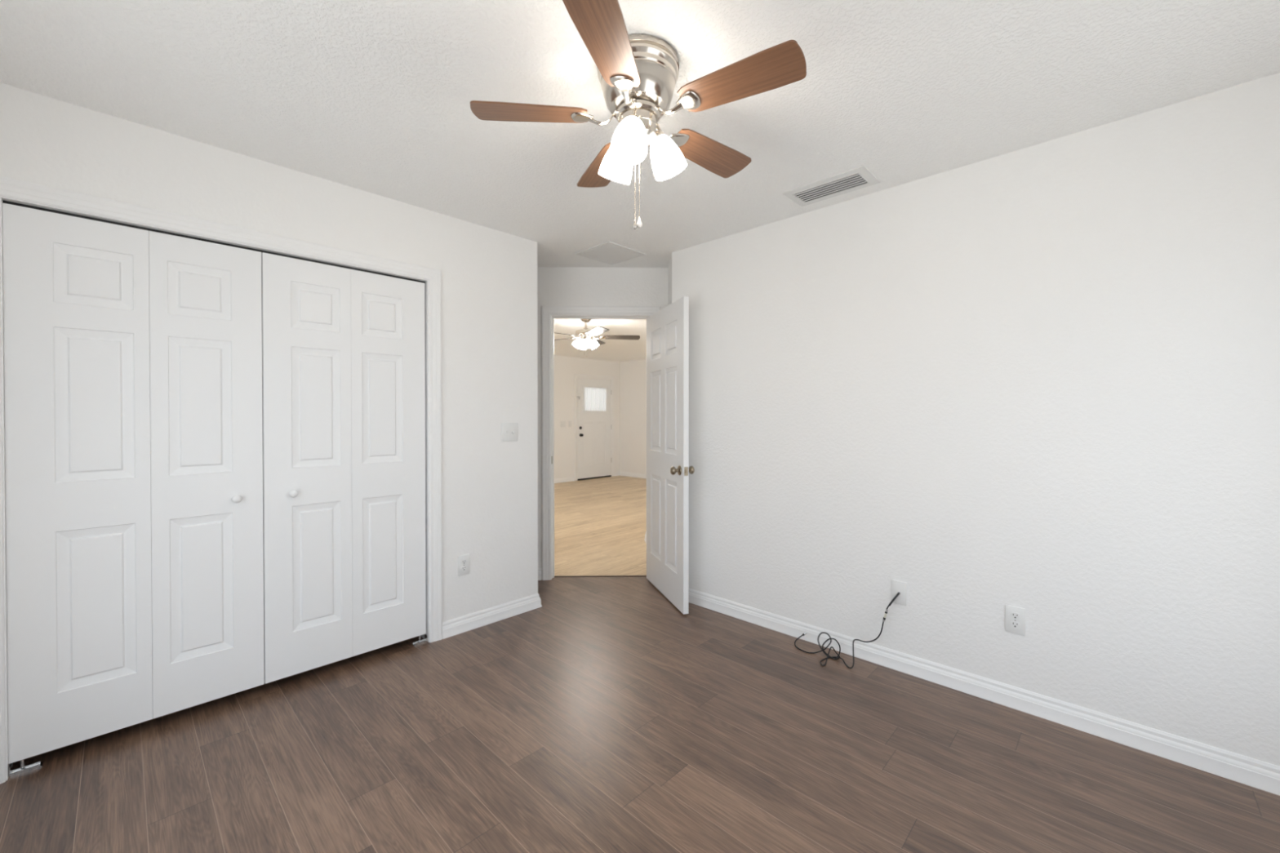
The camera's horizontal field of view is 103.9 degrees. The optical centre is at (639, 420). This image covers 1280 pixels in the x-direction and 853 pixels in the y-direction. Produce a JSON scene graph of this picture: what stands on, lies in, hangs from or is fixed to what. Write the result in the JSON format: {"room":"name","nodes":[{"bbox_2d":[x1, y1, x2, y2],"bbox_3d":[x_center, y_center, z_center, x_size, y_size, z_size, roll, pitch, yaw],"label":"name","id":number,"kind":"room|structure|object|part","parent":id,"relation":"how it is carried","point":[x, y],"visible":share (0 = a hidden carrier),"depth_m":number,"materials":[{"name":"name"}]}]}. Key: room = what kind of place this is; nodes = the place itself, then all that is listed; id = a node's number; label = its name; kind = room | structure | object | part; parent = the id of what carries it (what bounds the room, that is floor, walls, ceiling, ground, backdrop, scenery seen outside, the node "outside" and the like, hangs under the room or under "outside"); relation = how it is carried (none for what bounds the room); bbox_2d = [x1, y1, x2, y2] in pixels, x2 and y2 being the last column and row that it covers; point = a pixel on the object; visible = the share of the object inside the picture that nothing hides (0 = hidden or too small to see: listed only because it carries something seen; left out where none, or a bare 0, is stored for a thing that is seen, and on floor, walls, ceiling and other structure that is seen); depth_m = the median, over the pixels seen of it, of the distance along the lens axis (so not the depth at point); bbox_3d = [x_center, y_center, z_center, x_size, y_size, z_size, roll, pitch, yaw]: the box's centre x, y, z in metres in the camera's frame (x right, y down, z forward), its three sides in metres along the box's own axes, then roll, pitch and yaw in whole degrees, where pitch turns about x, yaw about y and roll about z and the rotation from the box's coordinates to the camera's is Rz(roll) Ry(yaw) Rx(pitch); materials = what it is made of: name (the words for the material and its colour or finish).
{"room":"empty bedroom","nodes":[
{"label":"empty bedroom","id":0,"kind":"room"},
{"bbox_2d":[0,82,537,622],"bbox_3d":[-1.573,0.038,2.515,0.115,2.440,2.442,0,1,44],"label":"wall","id":1,"kind":"structure","parent":0,"point":[489,276],"depth_m":2.90,"materials":[{"name":"white paint"}]},
{"bbox_2d":[2,203,264,768],"bbox_3d":[-1.984,0.243,2.033,0.072,2.018,0.734,0,1,44],"label":"bifold door","id":2,"kind":"structure","parent":1,"relation":"in","point":[133,401],"depth_m":1.98,"materials":[{"name":"white paint"}]},
{"bbox_3d":[-2.120,0.225,1.909,0.030,1.980,0.367,0,1,44],"label":"door","id":3,"kind":"part","parent":2,"relation":"part of","materials":[{"name":"white paint"}]},
{"bbox_3d":[-1.865,0.223,2.174,0.030,1.980,0.367,0,1,44],"label":"door","id":4,"kind":"part","parent":2,"relation":"part of","materials":[{"name":"white paint"}]},
{"bbox_3d":[-1.782,0.346,2.215,0.034,0.035,0.035,0,1,44],"label":"knob","id":5,"kind":"part","parent":2,"relation":"part of","materials":[{"name":"white paint"}]},
{"bbox_2d":[0,175,442,783],"bbox_3d":[-1.746,0.202,2.325,0.136,2.115,1.635,0,1,44],"label":"trim","id":6,"kind":"structure","parent":1,"relation":"attached to","point":[15,192],"depth_m":2.23,"materials":[{"name":"white paint"}]},
{"bbox_2d":[261,252,426,684],"bbox_3d":[-1.470,0.239,2.566,0.072,2.018,0.740,0,1,44],"label":"bifold door","id":7,"kind":"structure","parent":1,"relation":"in","point":[344,349],"depth_m":2.53,"materials":[{"name":"white paint"}]},
{"bbox_3d":[-1.637,0.344,2.366,0.034,0.035,0.035,0,1,44],"label":"knob","id":8,"kind":"part","parent":7,"relation":"part of","materials":[{"name":"white paint"}]},
{"bbox_3d":[-1.609,0.221,2.440,0.030,1.980,0.364,0,1,44],"label":"door","id":9,"kind":"part","parent":7,"relation":"part of","materials":[{"name":"white paint"}]},
{"bbox_3d":[-1.353,0.218,2.706,0.030,1.980,0.375,0,1,44],"label":"door","id":10,"kind":"part","parent":7,"relation":"part of","materials":[{"name":"white paint"}]},
{"bbox_2d":[457,554,469,576],"bbox_3d":[-1.047,0.860,2.981,0.008,0.117,0.072,0,1,44],"label":"wall outlet","id":11,"kind":"object","parent":1,"relation":"attached to","point":[463,561],"visible":1,"depth_m":2.98,"materials":[{"name":"white plastic"}]},
{"bbox_2d":[461,565,466,571],"bbox_3d":[-1.045,0.879,2.979,0.002,0.029,0.034,0,1,44],"label":"receptacle","id":12,"kind":"object","parent":11,"relation":"attached to","point":[464,568],"depth_m":2.98,"materials":[{"name":"white plastic"}]},
{"bbox_2d":[461,559,466,564],"bbox_3d":[-1.045,0.841,2.978,0.002,0.029,0.034,0,1,44],"label":"receptacle","id":13,"kind":"object","parent":11,"relation":"attached to","point":[464,562],"depth_m":2.98,"materials":[{"name":"white plastic"}]},
{"bbox_2d":[501,422,517,441],"bbox_3d":[-0.825,0.074,3.194,0.022,0.117,0.117,0,1,44],"label":"light switch","id":14,"kind":"object","parent":1,"relation":"attached to","point":[508,430],"visible":1,"depth_m":3.19,"materials":[{"name":"white plastic"}]},
{"bbox_2d":[554,355,619,480],"bbox_3d":[-3.070,-0.011,8.131,0.100,2.440,7.700,0,1,44],"label":"wall","id":15,"kind":"structure","parent":0,"point":[565,367],"depth_m":9.81,"materials":[{"name":"white paint"}]},
{"bbox_2d":[560,421,565,426],"bbox_3d":[-1.487,0.070,9.696,0.012,0.117,0.117,0,1,44],"label":"light switch","id":16,"kind":"object","parent":15,"relation":"attached to","point":[562,423],"visible":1,"depth_m":9.70,"materials":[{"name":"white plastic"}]},
{"bbox_2d":[576,377,611,480],"bbox_3d":[-0.914,0.168,10.249,0.072,2.045,0.946,0,1,44],"label":"door","id":17,"kind":"structure","parent":15,"relation":"in","point":[593,397],"depth_m":10.26,"materials":[{"name":"white paint"}]},
{"bbox_2d":[583,386,607,411],"bbox_3d":[-0.907,-0.426,10.254,0.014,0.496,0.640,0,1,44],"label":"window","id":18,"kind":"structure","parent":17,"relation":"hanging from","point":[595,398],"depth_m":10.25,"materials":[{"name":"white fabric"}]},
{"bbox_2d":[573,373,613,480],"bbox_3d":[-0.925,0.129,10.276,0.018,2.123,1.056,0,1,44],"label":"trim","id":19,"kind":"structure","parent":15,"relation":"attached to","point":[575,375],"depth_m":10.15,"materials":[{"name":"white paint"}]},
{"bbox_2d":[554,471,646,483],"bbox_3d":[-1.490,1.177,6.635,4.265,0.090,7.480,0,1,44],"label":"baseboard","id":20,"kind":"structure","parent":15,"relation":"attached to","point":[620,473],"depth_m":10.35,"materials":[{"name":"white paint"}]},
{"bbox_2d":[537,266,667,568],"bbox_3d":[-0.570,0.025,3.976,1.578,2.440,0.115,0,1,-1],"label":"wall","id":21,"kind":"structure","parent":0,"point":[556,286],"depth_m":3.92,"materials":[{"name":"white paint"}]},
{"bbox_2d":[537,568,542,580],"bbox_3d":[-1.013,1.201,3.911,0.488,0.090,0.019,0,1,-1],"label":"baseboard","id":22,"kind":"structure","parent":21,"relation":"attached to","point":[540,570],"depth_m":3.91,"materials":[{"name":"white paint"}]},
{"bbox_2d":[554,575,646,577],"bbox_3d":[-0.303,1.243,4.003,0.799,0.004,0.020,0,1,-1],"label":"trim","id":23,"kind":"structure","parent":21,"relation":"attached to","point":[554,575],"depth_m":4.00,"materials":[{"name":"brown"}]},
{"bbox_2d":[542,306,660,580],"bbox_3d":[-0.303,0.177,3.983,0.929,2.137,0.152,0,1,-1],"label":"trim","id":24,"kind":"structure","parent":21,"relation":"attached to","point":[549,313],"depth_m":3.90,"materials":[{"name":"white paint"}]},
{"bbox_2d":[646,296,694,613],"bbox_3d":[0.185,0.222,3.565,0.159,2.030,0.775,0,1,-17],"label":"door","id":25,"kind":"structure","parent":21,"relation":"in","point":[668,468],"depth_m":3.45,"materials":[{"name":"white paint"}]},
{"bbox_3d":[0.230,0.325,3.249,0.062,0.064,0.064,0,1,-18],"label":"knob","id":26,"kind":"part","parent":25,"relation":"part of","materials":[{"name":"gold metal"}]},
{"bbox_3d":[0.296,0.325,3.200,0.025,0.056,0.010,0,1,-18],"label":"latch plate","id":27,"kind":"part","parent":25,"relation":"part of","materials":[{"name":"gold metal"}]},
{"bbox_3d":[0.322,0.324,3.279,0.062,0.064,0.064,0,1,-18],"label":"knob","id":28,"kind":"part","parent":25,"relation":"part of","materials":[{"name":"gold metal"}]},
{"bbox_2d":[619,359,646,474],"bbox_3d":[1.546,-0.018,8.962,5.400,2.440,0.100,0,1,44],"label":"wall","id":29,"kind":"structure","parent":0,"point":[633,374],"depth_m":10.52,"materials":[{"name":"white paint"}]},
{"bbox_2d":[0,475,1279,852],"bbox_3d":[-0.120,1.267,4.970,8.750,0.060,8.180,0,1,44],"label":"floor","id":30,"kind":"structure","parent":0,"point":[604,716],"depth_m":1.86,"materials":[{"name":"laminate"}]},
{"bbox_2d":[8,760,42,777],"bbox_3d":[-2.221,1.247,1.813,0.028,0.035,0.075,0,1,44],"label":"pivot bracket","id":31,"kind":"object","parent":30,"relation":"on","point":[38,764],"visible":1,"depth_m":1.81,"materials":[{"name":"silver metal"}]},
{"bbox_2d":[412,634,427,645],"bbox_3d":[-1.243,1.238,2.829,0.028,0.035,0.075,0,1,44],"label":"pivot bracket","id":32,"kind":"object","parent":30,"relation":"on","point":[424,640],"visible":0.98,"depth_m":2.83,"materials":[{"name":"silver metal"}]},
{"bbox_2d":[794,593,898,668],"bbox_3d":[1.037,1.062,2.607,0.524,0.391,0.198,0,1,39],"label":"cable","id":33,"kind":"object","parent":30,"relation":"on","point":[897,594],"visible":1,"depth_m":2.63,"materials":[{"name":"black rubber"}]},
{"bbox_2d":[0,0,1279,362],"bbox_3d":[-0.120,-1.253,4.948,8.750,0.100,8.180,0,1,44],"label":"ceiling","id":34,"kind":"structure","parent":0,"point":[373,96],"depth_m":1.76,"materials":[{"name":"white paint"}]},
{"bbox_2d":[554,319,639,356],"bbox_3d":[-0.605,-0.977,5.907,1.211,0.470,1.228,0,1,0],"label":"ceiling fan","id":35,"kind":"object","parent":34,"relation":"hanging from","point":[584,342],"visible":0.97,"depth_m":5.85,"materials":[{"name":"silver metal"}]},
{"bbox_3d":[-0.735,-0.897,5.844,0.114,0.120,0.106,0,0,0],"label":"lamp shade","id":36,"kind":"part","parent":35,"relation":"part of","materials":[{"name":"white glass"}]},
{"bbox_3d":[-0.686,-0.899,5.990,0.106,0.120,0.114,0,0,0],"label":"lamp shade","id":37,"kind":"part","parent":35,"relation":"part of","materials":[{"name":"white glass"}]},
{"bbox_3d":[-0.588,-0.897,5.795,0.106,0.120,0.114,0,0,0],"label":"lamp shade","id":38,"kind":"part","parent":35,"relation":"part of","materials":[{"name":"white glass"}]},
{"bbox_3d":[-0.539,-0.898,5.942,0.114,0.120,0.106,0,0,0],"label":"lamp shade","id":39,"kind":"part","parent":35,"relation":"part of","materials":[{"name":"white glass"}]},
{"bbox_3d":[-0.464,-0.980,5.503,0.130,0.006,0.429,13,-5,-24],"label":"blade","id":40,"kind":"part","parent":35,"relation":"part of","materials":[{"name":"brown wood"}]},
{"bbox_3d":[-0.548,-0.987,6.308,0.130,0.006,0.429,-12,-2,12],"label":"blade","id":41,"kind":"part","parent":35,"relation":"part of","materials":[{"name":"brown wood"}]},
{"bbox_3d":[-0.213,-0.984,5.936,0.429,0.006,0.130,0,-12,-6],"label":"blade","id":42,"kind":"part","parent":35,"relation":"part of","materials":[{"name":"brown wood"}]},
{"bbox_2d":[575,240,645,265],"bbox_3d":[-0.210,-1.187,3.574,0.356,0.008,0.356,0,1,44],"label":"ceiling vent","id":43,"kind":"object","parent":34,"relation":"in","point":[609,252],"visible":1,"depth_m":3.55,"materials":[{"name":"white metal"}]},
{"bbox_2d":[470,0,806,229],"bbox_3d":[-0.034,-0.894,1.649,1.016,0.561,1.037,0,1,0],"label":"ceiling fan","id":44,"kind":"object","parent":34,"relation":"hanging from","point":[637,74],"visible":1,"depth_m":1.56,"materials":[{"name":"brown wood"}]},
{"bbox_3d":[-0.356,-0.998,1.629,0.371,0.006,0.136,0,11,-5],"label":"blade","id":45,"kind":"part","parent":44,"relation":"part of","materials":[{"name":"brown wood"}]},
{"bbox_3d":[-0.141,-1.001,1.981,0.136,0.006,0.371,-11,5,-22],"label":"blade","id":46,"kind":"part","parent":44,"relation":"part of","materials":[{"name":"brown wood"}]},
{"bbox_3d":[-0.088,-0.996,1.315,0.136,0.006,0.371,10,3,13],"label":"blade","id":47,"kind":"part","parent":44,"relation":"part of","materials":[{"name":"brown wood"}]},
{"bbox_3d":[-0.085,-0.883,1.733,0.120,0.138,0.119,0,0,0],"label":"lamp shade","id":48,"kind":"part","parent":44,"relation":"part of","materials":[{"name":"white glass"}]},
{"bbox_3d":[-0.034,-0.882,1.554,0.114,0.138,0.124,0,0,0],"label":"lamp shade","id":49,"kind":"part","parent":44,"relation":"part of","materials":[{"name":"white glass"}]},
{"bbox_3d":[-0.029,-0.893,1.563,0.055,0.083,0.055,0,1,-34],"label":"bulb","id":50,"kind":"part","parent":44,"relation":"part of","materials":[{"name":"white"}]},
{"bbox_3d":[-0.016,-0.785,1.608,0.003,0.286,0.003,0,1,0],"label":"pull chain","id":51,"kind":"part","parent":44,"relation":"part of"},
{"bbox_3d":[-0.016,-0.630,1.610,0.015,0.033,0.014,0,0,0],"label":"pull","id":52,"kind":"part","parent":44,"relation":"part of","materials":[{"name":"clear glass"}]},
{"bbox_3d":[-0.002,-0.788,1.613,0.003,0.279,0.003,0,0,0],"label":"pull chain","id":53,"kind":"part","parent":44,"relation":"part of","materials":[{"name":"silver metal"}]},
{"bbox_3d":[-0.002,-0.638,1.615,0.019,0.034,0.019,0,0,0],"label":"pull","id":54,"kind":"part","parent":44,"relation":"part of","materials":[{"name":"white plastic"}]},
{"bbox_3d":[0.096,-0.883,1.689,0.124,0.138,0.115,0,0,0],"label":"lamp shade","id":55,"kind":"part","parent":44,"relation":"part of","materials":[{"name":"white glass"}]},
{"bbox_3d":[0.261,-1.000,1.885,0.371,0.006,0.136,0,-9,-40],"label":"blade","id":56,"kind":"part","parent":44,"relation":"part of","materials":[{"name":"brown wood"}]},
{"bbox_3d":[0.294,-0.997,1.473,0.371,0.006,0.136,0,-9,31],"label":"blade","id":57,"kind":"part","parent":44,"relation":"part of","materials":[{"name":"brown wood"}]},
{"bbox_2d":[782,165,879,206],"bbox_3d":[0.965,-1.175,2.542,0.410,0.014,0.224,0,1,44],"label":"ceiling vent","id":58,"kind":"object","parent":34,"relation":"in","point":[860,177],"visible":1,"depth_m":2.52,"materials":[{"name":"white metal"}]},
{"bbox_2d":[667,72,1279,766],"bbox_3d":[1.389,0.037,2.683,3.419,2.440,0.342,0,1,44],"label":"wall","id":59,"kind":"structure","parent":0,"point":[1042,379],"depth_m":2.15,"materials":[{"name":"white paint"}]},
{"bbox_2d":[891,579,906,605],"bbox_3d":[1.306,0.868,2.525,0.072,0.117,0.011,0,1,44],"label":"cable wall plate","id":60,"kind":"object","parent":59,"relation":"attached to","point":[897,587],"visible":0.87,"depth_m":2.52,"materials":[{"name":"white plastic"}]},
{"bbox_2d":[688,587,1279,795],"bbox_3d":[1.314,1.212,2.697,3.332,0.090,0.281,0,1,44],"label":"baseboard","id":61,"kind":"structure","parent":59,"relation":"attached to","point":[1250,771],"depth_m":2.14,"materials":[{"name":"white paint"}]},
{"bbox_2d":[1004,604,1026,635],"bbox_3d":[1.647,0.876,2.199,0.072,0.117,0.008,0,1,44],"label":"wall outlet","id":62,"kind":"object","parent":59,"relation":"attached to","point":[1015,617],"visible":1,"depth_m":2.20,"materials":[{"name":"white plastic"}]},
{"bbox_2d":[1010,621,1020,628],"bbox_3d":[1.645,0.895,2.197,0.034,0.029,0.002,0,1,44],"label":"receptacle","id":63,"kind":"object","parent":62,"relation":"attached to","point":[1014,624],"depth_m":2.20,"materials":[{"name":"white plastic"}]},
{"bbox_2d":[1010,612,1020,619],"bbox_3d":[1.645,0.856,2.197,0.034,0.029,0.002,0,1,44],"label":"receptacle","id":64,"kind":"object","parent":62,"relation":"attached to","point":[1014,615],"depth_m":2.20,"materials":[{"name":"white plastic"}]},
{"bbox_3d":[-1.911,0.036,2.770,0.725,2.440,2.542,0,1,44],"label":"wall","id":65,"kind":"structure","parent":0,"visible":0},
{"bbox_2d":[442,593,542,639],"bbox_3d":[-1.186,1.205,3.401,0.809,0.090,0.681,0,1,44],"label":"baseboard","id":66,"kind":"structure","parent":65,"relation":"attached to","point":[466,623],"depth_m":3.10,"materials":[{"name":"white paint"}]}
]}

